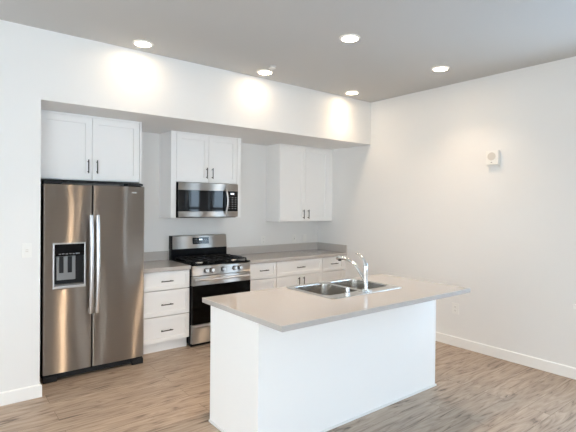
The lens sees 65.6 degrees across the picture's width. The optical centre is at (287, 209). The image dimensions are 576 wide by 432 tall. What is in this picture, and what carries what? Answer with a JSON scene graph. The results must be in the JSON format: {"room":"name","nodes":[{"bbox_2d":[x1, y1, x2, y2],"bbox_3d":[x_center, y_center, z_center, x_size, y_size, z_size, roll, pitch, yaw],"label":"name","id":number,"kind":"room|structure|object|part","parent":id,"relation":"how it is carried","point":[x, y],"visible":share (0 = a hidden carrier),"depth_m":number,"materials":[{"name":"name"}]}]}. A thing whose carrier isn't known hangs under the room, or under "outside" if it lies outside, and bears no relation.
{"room":"kitchen","nodes":[
{"label":"kitchen","id":0,"kind":"room"},
{"bbox_2d":[0,20,40,391],"bbox_3d":[-4.242,0.020,2.675,4.699,3.009,1.205,0,1,-38],"label":"wall","id":1,"kind":"structure","parent":0,"point":[20,45],"depth_m":3.56,"materials":[{"name":"white paint"}]},
{"bbox_2d":[0,383,41,405],"bbox_3d":[-3.880,1.479,2.337,4.574,0.105,0.215,0,1,-38],"label":"baseboard","id":2,"kind":"structure","parent":1,"relation":"attached to","point":[34,391],"depth_m":3.58,"materials":[{"name":"white paint"}]},
{"bbox_2d":[22,243,31,257],"bbox_3d":[-2.100,0.330,3.596,0.072,0.116,0.010,0,1,-38],"label":"wall switch","id":3,"kind":"object","parent":1,"relation":"attached to","point":[26,247],"visible":1,"depth_m":3.60,"materials":[{"name":"white plastic"}]},
{"bbox_2d":[186,269,191,343],"bbox_3d":[-0.969,1.063,5.447,0.767,0.875,0.588,0,1,-38],"label":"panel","id":4,"kind":"object","parent":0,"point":[188,341],"depth_m":4.98,"materials":[{"name":"metal"}]},
{"bbox_2d":[63,132,317,259],"bbox_3d":[-1.151,0.021,5.786,4.008,3.009,0.150,0,1,-38],"label":"wall","id":5,"kind":"structure","parent":0,"point":[247,229],"depth_m":6.09,"materials":[{"name":"white paint"}]},
{"bbox_2d":[41,110,141,185],"bbox_3d":[-2.084,0.312,4.531,0.984,2.430,0.668,0,1,-38],"label":"upper cabinet","id":6,"kind":"object","parent":5,"relation":"attached to","point":[75,148],"visible":0.66,"depth_m":4.29,"materials":[{"name":"white paint"}]},
{"bbox_3d":[-2.066,-0.582,4.162,0.452,0.591,0.020,0,1,-38],"label":"door","id":7,"kind":"part","parent":6,"relation":"part of","materials":[{"name":"white paint"}]},
{"bbox_3d":[-1.903,-0.889,4.289,0.964,0.019,0.016,0,1,-38],"label":"rail","id":8,"kind":"part","parent":6,"relation":"part of","materials":[{"name":"white paint"}]},
{"bbox_3d":[-1.707,-0.581,4.445,0.454,0.591,0.020,0,1,-38],"label":"door","id":9,"kind":"part","parent":6,"relation":"part of","materials":[{"name":"white paint"}]},
{"bbox_3d":[-1.716,0.313,4.843,0.020,2.430,0.635,0,1,-38],"label":"panel","id":10,"kind":"part","parent":6,"relation":"part of","materials":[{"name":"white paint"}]},
{"bbox_2d":[144,251,167,260],"bbox_3d":[-1.679,0.557,5.268,0.560,0.106,0.019,0,1,-38],"label":"backsplash","id":11,"kind":"structure","parent":5,"relation":"attached to","point":[159,255],"depth_m":5.34,"materials":[{"name":"stone"}]},
{"bbox_2d":[159,130,240,217],"bbox_3d":[-1.061,-0.402,5.508,0.937,1.000,0.382,0,1,-38],"label":"upper cabinet","id":12,"kind":"object","parent":5,"relation":"attached to","point":[183,156],"visible":0.93,"depth_m":5.31,"materials":[{"name":"white paint"}]},
{"bbox_3d":[-1.415,-0.403,5.251,0.063,1.000,0.347,0,1,-38],"label":"panel","id":13,"kind":"part","parent":12,"relation":"part of","materials":[{"name":"white paint"}]},
{"bbox_3d":[-1.123,-0.600,5.270,0.409,0.560,0.020,0,1,-38],"label":"door","id":14,"kind":"part","parent":12,"relation":"part of","materials":[{"name":"white paint"}]},
{"bbox_2d":[176,182,237,217],"bbox_3d":[-1.040,-0.110,5.484,0.790,0.412,0.451,0,1,-38],"label":"microwave","id":15,"kind":"object","parent":12,"relation":"attached to","point":[193,200],"visible":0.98,"depth_m":5.33,"materials":[{"name":"silver metal"}]},
{"bbox_3d":[-0.750,-0.101,5.462,0.061,0.321,0.025,1,1,35],"label":"handle","id":16,"kind":"part","parent":15,"relation":"part of","materials":[{"name":"silver metal"}]},
{"bbox_3d":[-0.698,-0.269,5.556,0.164,0.088,0.031,0,1,-38],"label":"control panel","id":17,"kind":"part","parent":15,"relation":"part of","materials":[{"name":"silver metal"}]},
{"bbox_3d":[-0.701,0.056,5.559,0.164,0.066,0.031,0,1,-38],"label":"panel","id":18,"kind":"part","parent":15,"relation":"part of","materials":[{"name":"silver metal"}]},
{"bbox_3d":[-0.965,-0.892,5.392,0.813,0.016,0.018,0,1,-38],"label":"rail","id":19,"kind":"part","parent":12,"relation":"part of","materials":[{"name":"white paint"}]},
{"bbox_3d":[-0.805,-0.599,5.521,0.395,0.560,0.020,0,1,-38],"label":"door","id":20,"kind":"part","parent":12,"relation":"part of","materials":[{"name":"white paint"}]},
{"bbox_3d":[-0.727,-0.401,5.794,0.058,1.000,0.347,0,1,-38],"label":"panel","id":21,"kind":"part","parent":12,"relation":"part of","materials":[{"name":"white paint"}]},
{"bbox_2d":[261,236,264,243],"bbox_3d":[-0.351,0.434,6.324,0.072,0.116,0.009,0,1,-38],"label":"wall outlet","id":22,"kind":"object","parent":5,"relation":"attached to","point":[262,237],"visible":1,"depth_m":6.32,"materials":[{"name":"white plastic"}]},
{"bbox_2d":[227,242,317,254],"bbox_3d":[-0.199,0.561,6.436,1.659,0.106,0.019,0,1,-38],"label":"backsplash","id":23,"kind":"structure","parent":5,"relation":"attached to","point":[297,246],"depth_m":6.38,"materials":[{"name":"stone"}]},
{"bbox_2d":[292,234,295,241],"bbox_3d":[0.092,0.430,6.672,0.072,0.120,0.010,0,1,-38],"label":"wall outlet","id":24,"kind":"object","parent":5,"relation":"attached to","point":[293,235],"visible":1,"depth_m":6.67,"materials":[{"name":"white plastic"}]},
{"bbox_2d":[266,144,332,221],"bbox_3d":[0.193,-0.365,6.512,0.997,1.067,0.362,0,1,-38],"label":"upper cabinet","id":25,"kind":"object","parent":5,"relation":"attached to","point":[298,178],"visible":1,"depth_m":6.32,"materials":[{"name":"white paint"}]},
{"bbox_3d":[0.063,-0.355,6.237,0.448,1.041,0.020,0,1,-38],"label":"door","id":26,"kind":"part","parent":25,"relation":"part of","materials":[{"name":"white paint"}]},
{"bbox_3d":[0.244,-0.887,6.373,0.904,0.019,0.018,0,1,-38],"label":"rail","id":27,"kind":"part","parent":25,"relation":"part of","materials":[{"name":"white paint"}]},
{"bbox_3d":[0.417,-0.354,6.517,0.448,1.041,0.020,0,1,-38],"label":"door","id":28,"kind":"part","parent":25,"relation":"part of","materials":[{"name":"white paint"}]},
{"bbox_2d":[41,29,370,149],"bbox_3d":[-0.765,-1.187,5.301,4.008,0.575,1.055,0,1,-38],"label":"soffit","id":29,"kind":"structure","parent":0,"point":[82,76],"depth_m":4.50,"materials":[{"name":"white paint"}]},
{"bbox_2d":[0,0,575,101],"bbox_3d":[-0.182,-1.501,0.883,8.967,0.150,9.005,0,1,-38],"label":"ceiling","id":30,"kind":"structure","parent":0,"point":[397,50],"depth_m":3.69,"materials":[{"name":"grey paint"}]},
{"bbox_2d":[133,40,152,47],"bbox_3d":[-1.281,-1.462,3.953,0.176,0.010,0.176,0,1,-38],"label":"recessed light","id":31,"kind":"object","parent":30,"relation":"in","point":[140,43],"visible":1,"depth_m":3.94,"materials":[{"name":"white paint"}]},
{"bbox_2d":[257,70,272,74],"bbox_3d":[-0.245,-1.459,4.765,0.176,0.010,0.176,0,1,-38],"label":"recessed light","id":32,"kind":"object","parent":30,"relation":"in","point":[261,72],"visible":1,"depth_m":4.76,"materials":[{"name":"white paint"}]},
{"bbox_2d":[268,65,275,69],"bbox_3d":[-0.164,-1.451,4.574,0.084,0.020,0.084,0,1,-38],"label":"sprinkler","id":33,"kind":"object","parent":30,"relation":"attached to","point":[271,67],"visible":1,"depth_m":4.55,"materials":[{"name":"grey paint"}]},
{"bbox_2d":[339,34,359,42],"bbox_3d":[0.523,-1.442,3.775,0.176,0.010,0.176,0,1,-38],"label":"recessed light","id":34,"kind":"object","parent":30,"relation":"in","point":[348,38],"visible":1,"depth_m":3.77,"materials":[{"name":"white paint"}]},
{"bbox_2d":[345,91,358,94],"bbox_3d":[0.800,-1.457,5.591,0.176,0.010,0.176,0,1,-38],"label":"recessed light","id":35,"kind":"object","parent":30,"relation":"in","point":[347,92],"visible":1,"depth_m":5.56,"materials":[{"name":"white paint"}]},
{"bbox_2d":[432,66,449,71],"bbox_3d":[1.563,-1.439,4.583,0.176,0.010,0.176,0,1,-38],"label":"recessed light","id":36,"kind":"object","parent":30,"relation":"in","point":[438,68],"visible":1,"depth_m":4.56,"materials":[{"name":"white paint"}]},
{"bbox_2d":[0,341,575,431],"bbox_3d":[-0.214,1.643,0.914,8.967,0.120,9.005,0,1,-38],"label":"floor","id":37,"kind":"structure","parent":0,"point":[169,391],"depth_m":3.61,"materials":[{"name":"brown wood"}]},
{"bbox_2d":[40,180,143,383],"bbox_3d":[-1.998,0.635,4.450,0.899,1.790,0.846,0,1,-38],"label":"refrigerator","id":38,"kind":"object","parent":37,"relation":"on","point":[92,236],"visible":0.97,"depth_m":4.13,"materials":[{"name":"silver metal"}]},
{"bbox_3d":[-1.999,0.618,4.052,0.404,1.685,0.075,0,1,-38],"label":"freezer door","id":39,"kind":"part","parent":38,"relation":"part of","materials":[{"name":"silver metal"}]},
{"bbox_3d":[-1.980,0.364,4.045,0.250,0.105,0.051,0,1,-38],"label":"control panel","id":40,"kind":"part","parent":38,"relation":"part of","materials":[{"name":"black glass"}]},
{"bbox_3d":[-1.808,0.504,4.108,0.037,0.906,0.078,0,1,-38],"label":"handle","id":41,"kind":"part","parent":38,"relation":"part of","materials":[{"name":"silver metal"}]},
{"bbox_3d":[-1.764,0.504,4.143,0.037,0.906,0.078,0,1,-38],"label":"handle","id":42,"kind":"part","parent":38,"relation":"part of","materials":[{"name":"silver metal"}]},
{"bbox_3d":[-1.643,0.619,4.332,0.488,1.685,0.075,0,1,-38],"label":"fridge door","id":43,"kind":"part","parent":38,"relation":"part of","materials":[{"name":"silver metal"}]},
{"bbox_2d":[143,269,189,353],"bbox_3d":[-1.492,1.093,5.028,0.556,0.871,0.642,0,1,-38],"label":"base cabinet","id":44,"kind":"object","parent":37,"relation":"on","point":[166,294],"visible":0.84,"depth_m":4.82,"materials":[{"name":"white paint"}]},
{"bbox_3d":[-1.322,1.282,4.814,0.551,0.268,0.020,0,1,-38],"label":"drawer","id":45,"kind":"part","parent":44,"relation":"part of","materials":[{"name":"white paint"}]},
{"bbox_3d":[-1.319,1.005,4.811,0.551,0.269,0.020,0,1,-38],"label":"drawer","id":46,"kind":"part","parent":44,"relation":"part of","materials":[{"name":"white paint"}]},
{"bbox_3d":[-1.317,0.764,4.809,0.551,0.194,0.020,0,1,-38],"label":"drawer","id":47,"kind":"part","parent":44,"relation":"part of","materials":[{"name":"white paint"}]},
{"bbox_2d":[144,251,190,272],"bbox_3d":[-1.488,0.583,5.027,0.560,0.148,0.635,0,1,-38],"label":"countertop","id":48,"kind":"structure","parent":44,"relation":"on","point":[158,261],"depth_m":5.02,"materials":[{"name":"stone"}]},
{"bbox_2d":[169,234,250,346],"bbox_3d":[-0.933,0.927,5.399,0.769,1.205,0.708,0,1,-38],"label":"stove","id":49,"kind":"object","parent":37,"relation":"on","point":[213,272],"visible":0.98,"depth_m":5.20,"materials":[{"name":"silver metal"}]},
{"bbox_3d":[-0.809,1.519,5.242,0.747,0.027,0.060,0,1,-38],"label":"kick panel","id":50,"kind":"part","parent":49,"relation":"part of","materials":[{"name":"black"}]},
{"bbox_3d":[-1.119,0.402,5.643,0.749,0.159,0.075,0,1,-38],"label":"backguard panel","id":51,"kind":"part","parent":49,"relation":"part of","materials":[{"name":"silver metal"}]},
{"bbox_3d":[-0.774,1.393,5.199,0.763,0.208,0.048,0,1,-38],"label":"storage drawer","id":52,"kind":"part","parent":49,"relation":"part of","materials":[{"name":"silver metal"}]},
{"bbox_2d":[171,257,249,265],"bbox_3d":[-0.930,0.618,5.399,0.767,0.016,0.562,0,1,-38],"label":"cooktop","id":53,"kind":"object","parent":49,"relation":"in","point":[234,261],"depth_m":5.25,"materials":[{"name":"black metal"}]},
{"bbox_3d":[-0.767,0.799,5.192,0.763,0.103,0.050,0,1,-38],"label":"oven door","id":54,"kind":"part","parent":49,"relation":"part of","materials":[{"name":"silver metal"}]},
{"bbox_3d":[-0.767,0.686,5.192,0.763,0.110,0.048,0,1,-38],"label":"control panel","id":55,"kind":"part","parent":49,"relation":"part of","materials":[{"name":"silver metal"}]},
{"bbox_3d":[-0.732,0.784,5.147,0.714,0.024,0.068,0,1,-38],"label":"handle","id":56,"kind":"part","parent":49,"relation":"part of","materials":[{"name":"silver metal"}]},
{"bbox_2d":[250,262,275,290],"bbox_3d":[-0.492,1.096,5.816,0.424,0.871,0.642,0,1,-38],"label":"base cabinet","id":57,"kind":"object","parent":37,"relation":"on","point":[262,275],"visible":0.26,"depth_m":5.59,"materials":[{"name":"white paint"}]},
{"bbox_3d":[-0.321,1.008,5.599,0.418,0.269,0.020,0,1,-38],"label":"drawer","id":58,"kind":"part","parent":57,"relation":"part of","materials":[{"name":"white paint"}]},
{"bbox_3d":[-0.318,0.767,5.597,0.418,0.194,0.020,0,1,-38],"label":"drawer","id":59,"kind":"part","parent":57,"relation":"part of","materials":[{"name":"white paint"}]},
{"bbox_2d":[274,258,321,287],"bbox_3d":[-0.015,1.097,6.194,0.789,0.871,0.642,0,1,-38],"label":"base cabinet","id":60,"kind":"object","parent":37,"relation":"on","point":[303,271],"visible":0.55,"depth_m":5.95,"materials":[{"name":"white paint"}]},
{"bbox_2d":[227,242,346,263],"bbox_3d":[0.000,0.586,6.201,1.680,0.148,0.635,0,1,-38],"label":"countertop","id":61,"kind":"structure","parent":60,"relation":"on","point":[297,251],"depth_m":6.29,"materials":[{"name":"stone"}]},
{"bbox_3d":[0.001,1.146,5.856,0.390,0.546,0.020,0,1,-38],"label":"door","id":62,"kind":"part","parent":60,"relation":"part of","materials":[{"name":"white paint"}]},
{"bbox_3d":[0.160,0.768,5.974,0.783,0.194,0.020,0,1,-38],"label":"drawer","id":63,"kind":"part","parent":60,"relation":"part of","materials":[{"name":"white paint"}]},
{"bbox_3d":[0.310,1.147,6.099,0.390,0.546,0.020,0,1,-38],"label":"door","id":64,"kind":"part","parent":60,"relation":"part of","materials":[{"name":"white paint"}]},
{"bbox_2d":[209,300,436,431],"bbox_3d":[0.374,1.122,3.623,1.930,0.878,0.632,0,1,-38],"label":"kitchen island","id":65,"kind":"object","parent":37,"relation":"on","point":[324,377],"visible":0.73,"depth_m":3.17,"materials":[{"name":"white paint"}]},
{"bbox_3d":[-0.387,1.551,3.037,0.011,0.017,0.621,0,1,-38],"label":"shoe moulding","id":66,"kind":"part","parent":65,"relation":"part of","materials":[{"name":"white paint"}]},
{"bbox_3d":[-0.371,1.120,3.042,0.019,0.878,0.621,0,1,-38],"label":"panel","id":67,"kind":"part","parent":65,"relation":"part of","materials":[{"name":"white paint"}]},
{"bbox_2d":[202,274,470,331],"bbox_3d":[0.450,0.667,3.493,1.985,0.035,0.952,0,1,-38],"label":"island countertop","id":68,"kind":"structure","parent":65,"relation":"on","point":[282,309],"depth_m":3.14,"materials":[{"name":"stone"}]},
{"bbox_2d":[287,278,401,298],"bbox_3d":[0.468,0.733,3.700,0.811,0.180,0.566,0,1,-38],"label":"sink","id":69,"kind":"object","parent":68,"relation":"in","point":[335,289],"visible":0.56,"depth_m":3.80,"materials":[{"name":"silver metal"}]},
{"bbox_3d":[0.300,0.732,3.613,0.364,0.180,0.420,0,1,-38],"label":"bowl","id":70,"kind":"part","parent":69,"relation":"part of","materials":[{"name":"silver metal"}]},
{"bbox_2d":[344,287,349,293],"bbox_3d":[0.455,0.621,3.430,0.042,0.048,0.042,0,1,-38],"label":"air gap","id":71,"kind":"object","parent":69,"relation":"on","point":[347,289],"visible":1,"depth_m":3.42,"materials":[{"name":"silver metal"}]},
{"bbox_3d":[0.601,0.732,3.850,0.339,0.180,0.420,0,1,-38],"label":"bowl","id":72,"kind":"part","parent":69,"relation":"part of","materials":[{"name":"silver metal"}]},
{"bbox_2d":[336,252,371,291],"bbox_3d":[0.521,0.493,3.651,0.100,0.300,0.349,0,1,-38],"label":"faucet","id":73,"kind":"object","parent":68,"relation":"on","point":[364,275],"visible":1,"depth_m":3.53,"materials":[{"name":"silver metal"}]},
{"bbox_3d":[0.536,0.481,3.632,0.025,0.171,0.245,0,1,-38],"label":"spout","id":74,"kind":"part","parent":73,"relation":"part of","materials":[{"name":"silver metal"}]},
{"bbox_3d":[0.588,0.400,3.567,0.035,0.110,0.126,0,1,-38],"label":"lever","id":75,"kind":"part","parent":73,"relation":"part of","materials":[{"name":"silver metal"}]},
{"bbox_3d":[0.562,1.557,3.383,1.930,0.017,0.011,0,1,-38],"label":"shoe moulding","id":76,"kind":"part","parent":65,"relation":"part of","materials":[{"name":"white paint"}]},
{"bbox_3d":[1.112,1.124,4.212,0.019,0.878,0.621,0,1,-38],"label":"panel","id":77,"kind":"part","parent":65,"relation":"part of","materials":[{"name":"white paint"}]},
{"bbox_2d":[322,256,344,281],"bbox_3d":[0.477,1.098,6.581,0.459,0.871,0.642,0,1,-38],"label":"base cabinet","id":78,"kind":"object","parent":37,"relation":"on","point":[332,268],"visible":0.28,"depth_m":6.34,"materials":[{"name":"white paint"}]},
{"bbox_3d":[0.636,1.010,6.354,0.422,0.269,0.020,0,1,-38],"label":"drawer","id":79,"kind":"part","parent":78,"relation":"part of","materials":[{"name":"white paint"}]},
{"bbox_3d":[0.639,0.769,6.352,0.422,0.194,0.020,0,1,-38],"label":"drawer","id":80,"kind":"part","parent":78,"relation":"part of","materials":[{"name":"white paint"}]},
{"bbox_2d":[318,56,575,367],"bbox_3d":[3.220,0.087,3.596,0.140,3.009,9.005,0,1,-38],"label":"wall","id":81,"kind":"structure","parent":0,"point":[422,201],"depth_m":4.88,"materials":[{"name":"white paint"}]},
{"bbox_2d":[317,242,346,252],"bbox_3d":[0.651,0.567,6.716,0.020,0.106,0.633,0,1,-38],"label":"backsplash","id":82,"kind":"structure","parent":81,"relation":"attached to","point":[323,246],"depth_m":6.68,"materials":[{"name":"stone"}]},
{"bbox_2d":[452,303,458,314],"bbox_3d":[1.917,1.135,5.122,0.009,0.125,0.085,0,1,-38],"label":"wall outlet","id":83,"kind":"object","parent":81,"relation":"attached to","point":[455,306],"visible":1,"depth_m":5.12,"materials":[{"name":"white plastic"}]},
{"bbox_2d":[486,150,499,166],"bbox_3d":[2.179,-0.539,4.756,0.058,0.167,0.137,0,1,-38],"label":"door chime","id":84,"kind":"object","parent":81,"relation":"attached to","point":[492,157],"visible":1,"depth_m":4.73,"materials":[{"name":"white plastic"}]},
{"bbox_2d":[487,152,494,159],"bbox_3d":[2.157,-0.563,4.743,0.006,0.086,0.086,0,1,-38],"label":"speaker grille","id":85,"kind":"object","parent":84,"relation":"attached to","point":[490,155],"depth_m":4.74,"materials":[{"name":"white plastic"}]},
{"bbox_2d":[435,332,575,379],"bbox_3d":[3.331,1.543,3.325,0.015,0.105,8.000,0,1,-38],"label":"baseboard","id":86,"kind":"structure","parent":81,"relation":"attached to","point":[544,365],"depth_m":4.62,"materials":[{"name":"white paint"}]}
]}

